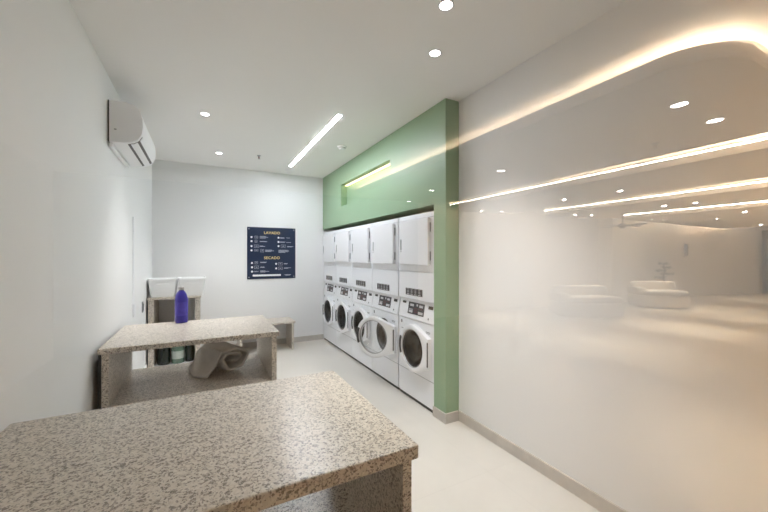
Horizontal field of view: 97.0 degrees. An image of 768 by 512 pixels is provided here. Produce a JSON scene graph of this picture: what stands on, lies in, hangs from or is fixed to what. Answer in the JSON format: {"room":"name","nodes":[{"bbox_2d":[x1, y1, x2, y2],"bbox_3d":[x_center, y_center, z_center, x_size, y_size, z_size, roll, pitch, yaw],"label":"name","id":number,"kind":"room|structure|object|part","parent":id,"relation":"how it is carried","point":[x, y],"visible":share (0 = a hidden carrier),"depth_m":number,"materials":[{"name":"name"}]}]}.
{"room":"laundry","nodes":[
{"label":"laundry","id":0,"kind":"room"},
{"bbox_2d":[0,0,151,432],"bbox_3d":[-2.159,0.040,2.459,0.150,3.000,5.910,0,0,-28],"label":"wall","id":1,"kind":"structure","parent":0,"point":[69,204],"depth_m":1.82,"materials":[{"name":"white paint"}]},
{"bbox_2d":[108,100,155,167],"bbox_3d":[-2.305,-1.073,3.144,0.237,0.375,0.863,0,0,-28],"label":"air conditioner","id":2,"kind":"object","parent":1,"relation":"attached to","point":[129,138],"visible":1,"depth_m":2.80,"materials":[{"name":"white plastic"}]},
{"bbox_3d":[-2.405,-1.095,3.093,0.012,0.330,0.820,0,0,-28],"label":"mounting plate","id":3,"kind":"part","parent":2,"relation":"part of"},
{"bbox_3d":[-2.301,-1.087,3.148,0.222,0.335,0.836,0,0,-28],"label":"casing","id":4,"kind":"part","parent":2,"relation":"part of","materials":[{"name":"white plastic"}]},
{"bbox_2d":[128,138,151,165],"bbox_3d":[-2.258,-0.966,3.177,0.100,0.078,0.770,0,0,-28],"label":"vent","id":5,"kind":"object","parent":2,"relation":"attached to","point":[140,150],"depth_m":3.11,"materials":[{"name":"white plastic"}]},
{"bbox_2d":[132,217,135,316],"bbox_3d":[-2.732,0.115,3.719,0.022,1.090,0.090,0,0,-28],"label":"conduit","id":6,"kind":"object","parent":1,"relation":"attached to","point":[133,305],"visible":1,"depth_m":3.70,"materials":[{"name":"white plastic"}]},
{"bbox_2d":[152,160,334,350],"bbox_3d":[-1.992,0.040,5.981,3.755,3.000,0.150,0,0,-28],"label":"wall","id":7,"kind":"structure","parent":0,"point":[202,215],"depth_m":5.63,"materials":[{"name":"white paint"}]},
{"bbox_2d":[170,334,323,354],"bbox_3d":[-2.304,1.494,5.721,2.660,0.092,0.014,0,0,-28],"label":"baseboard","id":8,"kind":"structure","parent":7,"relation":"attached to","point":[320,336],"depth_m":6.10,"materials":[{"name":"beige stone"}]},
{"bbox_2d":[247,227,294,278],"bbox_3d":[-1.946,-0.058,5.908,0.808,0.885,0.017,0,0,-28],"label":"sign","id":9,"kind":"object","parent":7,"relation":"attached to","point":[270,251],"visible":1,"depth_m":5.89,"materials":[{"name":"blue metal"}]},
{"bbox_2d":[69,0,625,177],"bbox_3d":[-0.631,-1.520,3.425,3.755,0.120,5.940,0,0,-28],"label":"ceiling","id":10,"kind":"structure","parent":0,"point":[270,76],"depth_m":2.53,"materials":[{"name":"white paint"}]},
{"bbox_2d":[289,114,341,166],"bbox_3d":[-0.983,-1.457,4.495,0.052,0.006,2.260,0,0,-28],"label":"recessed light","id":11,"kind":"object","parent":10,"relation":"in","point":[337,116],"visible":1,"depth_m":4.16,"materials":[{"name":"white plastic"}]},
{"bbox_2d":[337,145,346,149],"bbox_3d":[-0.557,-1.439,4.512,0.124,0.042,0.124,0,0,-28],"label":"smoke detector","id":12,"kind":"object","parent":10,"relation":"attached to","point":[340,147],"visible":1,"depth_m":4.48,"materials":[{"name":"white plastic"}]},
{"bbox_2d":[429,49,440,56],"bbox_3d":[0.366,-1.457,2.439,0.090,0.006,0.090,0,0,-28],"label":"recessed light","id":13,"kind":"object","parent":10,"relation":"in","point":[433,53],"visible":1,"depth_m":2.44,"materials":[{"name":"white plastic"}]},
{"bbox_2d":[438,0,453,10],"bbox_3d":[0.360,-1.457,1.974,0.090,0.006,0.090,0,0,-28],"label":"recessed light","id":14,"kind":"object","parent":10,"relation":"in","point":[444,5],"visible":1,"depth_m":1.97,"materials":[{"name":"white plastic"}]},
{"bbox_2d":[323,98,458,412],"bbox_3d":[0.069,0.040,4.931,0.805,3.000,3.640,0,0,-28],"label":"wall","id":15,"kind":"structure","parent":0,"point":[422,175],"depth_m":3.33,"materials":[{"name":"green paint"}]},
{"bbox_2d":[345,163,389,185],"bbox_3d":[-0.242,-1.151,4.826,0.038,0.019,1.603,0,0,-28],"label":"light","id":16,"kind":"object","parent":15,"relation":"attached to","point":[388,164],"visible":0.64,"depth_m":4.74,"materials":[{"name":"white plastic"}]},
{"bbox_2d":[433,406,458,423],"bbox_3d":[0.586,1.494,3.238,0.155,0.092,0.194,0,0,-28],"label":"baseboard","id":17,"kind":"object","parent":15,"relation":"attached to","point":[446,418],"visible":1,"depth_m":3.17,"materials":[{"name":"beige stone"}]},
{"bbox_2d":[246,339,599,511],"bbox_3d":[-0.631,1.600,3.425,3.755,0.120,5.940,0,0,-28],"label":"floor","id":18,"kind":"structure","parent":0,"point":[456,468],"depth_m":2.55,"materials":[{"name":"tile"}]},
{"bbox_2d":[147,293,200,367],"bbox_3d":[-3.036,1.050,4.973,0.640,0.980,0.614,0,0,-28],"label":"storage unit","id":19,"kind":"object","parent":18,"relation":"on","point":[152,303],"visible":0.3,"depth_m":4.68,"materials":[{"name":"beige stone"}]},
{"bbox_3d":[-3.317,1.065,4.832,0.011,0.949,0.600,0,0,-28],"label":"backing panel","id":20,"kind":"part","parent":19,"relation":"part of","materials":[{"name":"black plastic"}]},
{"bbox_3d":[-3.283,1.065,4.848,0.062,0.950,0.604,0,0,-28],"label":"panel","id":21,"kind":"part","parent":19,"relation":"part of","materials":[{"name":"beige stone"}]},
{"bbox_2d":[147,277,178,297],"bbox_3d":[-3.118,0.433,4.814,0.347,0.254,0.377,0,0,-28],"label":"plastic bin","id":22,"kind":"object","parent":19,"relation":"on","point":[161,286],"visible":0.97,"depth_m":4.67,"materials":[{"name":"white plastic"}]},
{"bbox_2d":[157,348,169,365],"bbox_3d":[-3.088,1.355,4.768,0.156,0.310,0.156,0,0,-28],"label":"bottle","id":23,"kind":"object","parent":19,"relation":"on","point":[163,354],"visible":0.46,"depth_m":4.71,"materials":[{"name":"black plastic"}]},
{"bbox_2d":[171,346,184,363],"bbox_3d":[-2.937,1.355,4.848,0.162,0.310,0.162,0,0,-28],"label":"bottle","id":24,"kind":"object","parent":19,"relation":"on","point":[177,353],"visible":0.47,"depth_m":4.79,"materials":[{"name":"green plastic"}]},
{"bbox_2d":[185,345,193,360],"bbox_3d":[-2.821,1.345,4.933,0.110,0.330,0.110,0,0,-28],"label":"bottle","id":25,"kind":"object","parent":19,"relation":"on","point":[189,350],"visible":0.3,"depth_m":4.89,"materials":[{"name":"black plastic"}]},
{"bbox_2d":[178,276,205,295],"bbox_3d":[-2.805,0.433,4.981,0.347,0.254,0.377,0,0,-28],"label":"plastic bin","id":26,"kind":"object","parent":19,"relation":"on","point":[193,286],"visible":0.94,"depth_m":4.84,"materials":[{"name":"white plastic"}]},
{"bbox_3d":[-2.794,1.065,5.108,0.062,0.950,0.604,0,0,-28],"label":"panel","id":27,"kind":"part","parent":19,"relation":"part of","materials":[{"name":"beige stone"}]},
{"bbox_2d":[97,315,278,408],"bbox_3d":[-1.650,1.090,3.030,1.221,0.900,0.930,0,0,-28],"label":"table","id":28,"kind":"object","parent":18,"relation":"on","point":[119,384],"visible":0.69,"depth_m":2.82,"materials":[{"name":"beige stone"}]},
{"bbox_3d":[-2.177,1.111,2.747,0.017,0.859,0.894,0,0,-28],"label":"backing panel","id":29,"kind":"part","parent":28,"relation":"part of","materials":[{"name":"black plastic"}]},
{"bbox_3d":[-2.152,1.110,2.763,0.040,0.860,0.906,0,0,-28],"label":"panel","id":30,"kind":"part","parent":28,"relation":"part of","materials":[{"name":"beige stone"}]},
{"bbox_2d":[175,286,187,322],"bbox_3d":[-1.963,0.466,3.294,0.110,0.348,0.095,0,0,-42],"label":"detergent bottle","id":31,"kind":"object","parent":28,"relation":"on","point":[181,298],"visible":1,"depth_m":3.26,"materials":[{"name":"blue plastic"}]},
{"bbox_2d":[109,354,271,406],"bbox_3d":[-1.650,1.068,3.030,1.097,0.030,0.900,0,0,-28],"label":"shelf","id":32,"kind":"object","parent":28,"relation":"attached to","point":[166,381],"depth_m":2.89,"materials":[{"name":"beige stone"}]},
{"bbox_2d":[188,342,248,378],"bbox_3d":[-1.562,0.934,3.177,0.414,0.236,0.466,0,0,43],"label":"rolled blanket","id":33,"kind":"object","parent":28,"relation":"on","point":[222,355],"visible":0.99,"depth_m":3.10,"materials":[{"name":"beige fabric"}]},
{"bbox_3d":[-1.148,1.110,3.297,0.040,0.860,0.906,0,0,-28],"label":"panel","id":34,"kind":"part","parent":28,"relation":"part of","materials":[{"name":"beige stone"}]},
{"bbox_2d":[0,371,417,511],"bbox_3d":[-0.657,1.090,1.230,1.302,0.900,0.860,0,0,-28],"label":"table","id":35,"kind":"object","parent":18,"relation":"on","point":[310,442],"visible":1,"depth_m":1.14,"materials":[{"name":"beige stone"}]},
{"bbox_2d":[258,484,357,511],"bbox_3d":[-0.657,1.115,1.230,1.188,0.030,0.830,0,0,-28],"label":"shelf","id":36,"kind":"object","parent":35,"relation":"attached to","point":[337,498],"depth_m":1.51,"materials":[{"name":"beige stone"}]},
{"bbox_3d":[-0.118,1.114,1.518,0.035,0.852,0.836,0,0,-28],"label":"panel","id":37,"kind":"part","parent":35,"relation":"part of","materials":[{"name":"beige stone"}]},
{"bbox_2d":[237,317,294,349],"bbox_3d":[-1.960,1.306,5.631,0.872,0.468,0.464,0,0,-28],"label":"bench","id":38,"kind":"object","parent":18,"relation":"on","point":[288,321],"visible":0.48,"depth_m":5.69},
{"bbox_3d":[-2.313,1.323,5.446,0.035,0.435,0.439,0,0,-28],"label":"panel","id":39,"kind":"part","parent":38,"relation":"part of","materials":[{"name":"beige stone"}]},
{"bbox_3d":[-1.960,1.089,5.631,0.872,0.033,0.464,0,0,-28],"label":"seat","id":40,"kind":"part","parent":38,"relation":"part of","materials":[{"name":"beige stone"}]},
{"bbox_3d":[-1.610,1.323,5.821,0.035,0.435,0.439,0,0,-28],"label":"panel","id":41,"kind":"part","parent":38,"relation":"part of","materials":[{"name":"beige stone"}]},
{"bbox_2d":[322,281,337,346],"bbox_3d":[-0.669,1.000,6.189,0.774,1.079,0.675,0,0,-28],"label":"washing machine","id":42,"kind":"object","parent":18,"relation":"on","point":[330,289],"visible":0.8,"depth_m":6.00,"materials":[{"name":"white metal"}]},
{"bbox_3d":[-0.955,0.968,6.045,0.094,0.393,0.393,0,0,-28],"label":"door glass","id":43,"kind":"part","parent":42,"relation":"part of","materials":[{"name":"black glass"}]},
{"bbox_3d":[-0.977,0.968,6.005,0.045,0.500,0.550,0,0,-28],"label":"door","id":44,"kind":"part","parent":42,"relation":"part of","materials":[{"name":"white plastic"}]},
{"bbox_2d":[323,230,336,283],"bbox_3d":[-0.664,0.007,6.192,0.762,0.901,0.675,0,0,-28],"label":"dryer","id":45,"kind":"object","parent":42,"relation":"on","point":[329,238],"visible":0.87,"depth_m":5.95,"materials":[{"name":"white metal"}]},
{"bbox_3d":[-0.982,-0.149,6.023,0.038,0.474,0.560,0,0,-28],"label":"door","id":46,"kind":"part","parent":45,"relation":"part of","materials":[{"name":"white plastic"}]},
{"bbox_3d":[-0.954,0.556,6.040,0.028,0.124,0.300,0,0,-28],"label":"display plate","id":47,"kind":"part","parent":42,"relation":"part of","materials":[{"name":"grey plastic"}]},
{"bbox_3d":[-0.648,0.568,6.200,0.726,0.214,0.673,0,0,-28],"label":"control panel","id":48,"kind":"part","parent":42,"relation":"part of","materials":[{"name":"white plastic"}]},
{"bbox_2d":[335,284,353,357],"bbox_3d":[-0.347,1.000,5.585,0.774,1.079,0.675,0,0,-28],"label":"washing machine","id":49,"kind":"object","parent":18,"relation":"on","point":[343,313],"visible":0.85,"depth_m":5.40,"materials":[{"name":"white metal"}]},
{"bbox_3d":[-0.633,0.968,5.441,0.094,0.393,0.393,0,0,-28],"label":"door glass","id":50,"kind":"part","parent":49,"relation":"part of","materials":[{"name":"black glass"}]},
{"bbox_3d":[-0.655,0.968,5.401,0.045,0.500,0.550,0,0,-28],"label":"door","id":51,"kind":"part","parent":49,"relation":"part of","materials":[{"name":"white plastic"}]},
{"bbox_2d":[336,227,352,286],"bbox_3d":[-0.342,0.007,5.587,0.762,0.901,0.675,0,0,-28],"label":"dryer","id":52,"kind":"object","parent":49,"relation":"on","point":[343,236],"visible":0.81,"depth_m":5.37,"materials":[{"name":"white metal"}]},
{"bbox_3d":[-0.660,-0.149,5.419,0.038,0.474,0.560,0,0,-28],"label":"door","id":53,"kind":"part","parent":52,"relation":"part of","materials":[{"name":"white plastic"}]},
{"bbox_3d":[-0.632,0.556,5.436,0.028,0.124,0.300,0,0,-28],"label":"display plate","id":54,"kind":"part","parent":49,"relation":"part of","materials":[{"name":"grey plastic"}]},
{"bbox_3d":[-0.326,0.568,5.596,0.726,0.214,0.673,0,0,-28],"label":"control panel","id":55,"kind":"part","parent":49,"relation":"part of","materials":[{"name":"white plastic"}]},
{"bbox_2d":[351,287,373,371],"bbox_3d":[-0.025,1.000,4.980,0.774,1.079,0.675,0,0,-28],"label":"washing machine","id":56,"kind":"object","parent":18,"relation":"on","point":[362,299],"visible":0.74,"depth_m":4.79,"materials":[{"name":"white metal"}]},
{"bbox_3d":[-0.311,0.968,4.836,0.094,0.393,0.393,0,0,-28],"label":"door glass","id":57,"kind":"part","parent":56,"relation":"part of","materials":[{"name":"black glass"}]},
{"bbox_3d":[-0.333,0.968,4.796,0.045,0.500,0.550,0,0,-28],"label":"door","id":58,"kind":"part","parent":56,"relation":"part of","materials":[{"name":"white plastic"}]},
{"bbox_2d":[351,223,371,290],"bbox_3d":[-0.020,0.007,4.982,0.762,0.901,0.675,0,0,-28],"label":"dryer","id":59,"kind":"object","parent":56,"relation":"on","point":[361,236],"visible":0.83,"depth_m":4.76,"materials":[{"name":"white metal"}]},
{"bbox_3d":[-0.338,-0.149,4.814,0.038,0.474,0.560,0,0,-28],"label":"door","id":60,"kind":"part","parent":59,"relation":"part of","materials":[{"name":"white plastic"}]},
{"bbox_3d":[-0.333,0.381,4.847,0.007,0.074,0.320,0,0,-28],"label":"control plate","id":61,"kind":"part","parent":59,"relation":"part of","materials":[{"name":"grey plastic"}]},
{"bbox_3d":[-0.310,0.556,4.831,0.028,0.124,0.300,0,0,-28],"label":"display plate","id":62,"kind":"part","parent":56,"relation":"part of","materials":[{"name":"grey plastic"}]},
{"bbox_3d":[-0.004,0.568,4.991,0.726,0.214,0.673,0,0,-28],"label":"control panel","id":63,"kind":"part","parent":56,"relation":"part of","materials":[{"name":"white plastic"}]},
{"bbox_2d":[356,291,400,389],"bbox_3d":[0.184,1.000,4.315,1.029,1.079,0.675,0,0,-28],"label":"washing machine","id":64,"kind":"object","parent":18,"relation":"on","point":[384,318],"visible":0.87,"depth_m":4.12,"materials":[{"name":"white metal"}]},
{"bbox_3d":[-0.317,0.968,4.204,0.048,0.195,0.018,0,0,33],"label":"door handle","id":65,"kind":"part","parent":64,"relation":"part of","materials":[{"name":"grey plastic"}]},
{"bbox_3d":[-0.104,0.968,4.089,0.550,0.500,0.045,0,0,33],"label":"door","id":66,"kind":"part","parent":64,"relation":"part of","materials":[{"name":"white plastic"}]},
{"bbox_3d":[0.012,0.556,4.226,0.028,0.124,0.300,0,0,-28],"label":"display plate","id":67,"kind":"part","parent":64,"relation":"part of","materials":[{"name":"grey plastic"}]},
{"bbox_2d":[372,218,398,295],"bbox_3d":[0.302,0.007,4.378,0.762,0.901,0.675,0,0,-28],"label":"dryer","id":68,"kind":"object","parent":64,"relation":"on","point":[385,234],"visible":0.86,"depth_m":4.13,"materials":[{"name":"white metal"}]},
{"bbox_3d":[-0.011,0.381,4.242,0.007,0.074,0.320,0,0,-28],"label":"control plate","id":69,"kind":"part","parent":68,"relation":"part of","materials":[{"name":"grey plastic"}]},
{"bbox_3d":[-0.016,-0.149,4.209,0.038,0.474,0.560,0,0,-28],"label":"door","id":70,"kind":"part","parent":68,"relation":"part of","materials":[{"name":"white plastic"}]},
{"bbox_3d":[0.318,0.568,4.386,0.726,0.214,0.673,0,0,-28],"label":"control panel","id":71,"kind":"part","parent":64,"relation":"part of","materials":[{"name":"white plastic"}]},
{"bbox_2d":[399,297,433,412],"bbox_3d":[0.626,1.000,3.757,0.774,1.079,0.675,0,0,-28],"label":"washing machine","id":72,"kind":"object","parent":18,"relation":"on","point":[416,318],"visible":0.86,"depth_m":3.58,"materials":[{"name":"white metal"}]},
{"bbox_3d":[0.187,0.968,3.777,0.018,0.195,0.048,0,0,-28],"label":"door handle","id":73,"kind":"part","parent":72,"relation":"part of","materials":[{"name":"grey plastic"}]},
{"bbox_3d":[0.340,0.968,3.614,0.094,0.393,0.393,0,0,-28],"label":"door glass","id":74,"kind":"part","parent":72,"relation":"part of","materials":[{"name":"black glass"}]},
{"bbox_3d":[0.318,0.968,3.573,0.045,0.500,0.550,0,0,-28],"label":"door","id":75,"kind":"part","parent":72,"relation":"part of","materials":[{"name":"white plastic"}]},
{"bbox_2d":[399,211,433,302],"bbox_3d":[0.631,0.007,3.760,0.762,0.901,0.675,0,0,-28],"label":"dryer","id":76,"kind":"object","parent":72,"relation":"on","point":[416,232],"visible":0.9,"depth_m":3.53,"materials":[{"name":"white metal"}]},
{"bbox_3d":[0.318,0.381,3.624,0.007,0.074,0.320,0,0,-28],"label":"control plate","id":77,"kind":"part","parent":76,"relation":"part of","materials":[{"name":"grey plastic"}]},
{"bbox_3d":[0.313,-0.149,3.591,0.038,0.474,0.560,0,0,-28],"label":"door","id":78,"kind":"part","parent":76,"relation":"part of","materials":[{"name":"white plastic"}]},
{"bbox_3d":[0.647,0.568,3.769,0.726,0.214,0.673,0,0,-28],"label":"control panel","id":79,"kind":"part","parent":72,"relation":"part of","materials":[{"name":"white plastic"}]},
{"bbox_3d":[0.341,0.556,3.608,0.028,0.124,0.300,0,0,-28],"label":"display plate","id":80,"kind":"part","parent":72,"relation":"part of","materials":[{"name":"grey plastic"}]},
{"bbox_2d":[459,0,767,511],"bbox_3d":[1.277,0.040,2.294,0.150,3.000,2.150,0,0,-28],"label":"wall","id":81,"kind":"structure","parent":0,"point":[613,181],"depth_m":1.93,"materials":[{"name":"white paint"}]},
{"bbox_2d":[459,411,627,511],"bbox_3d":[1.205,1.494,2.254,0.014,0.092,2.126,0,0,-28],"label":"baseboard","id":82,"kind":"structure","parent":81,"relation":"attached to","point":[589,496],"depth_m":2.38,"materials":[{"name":"beige tile"}]}
]}

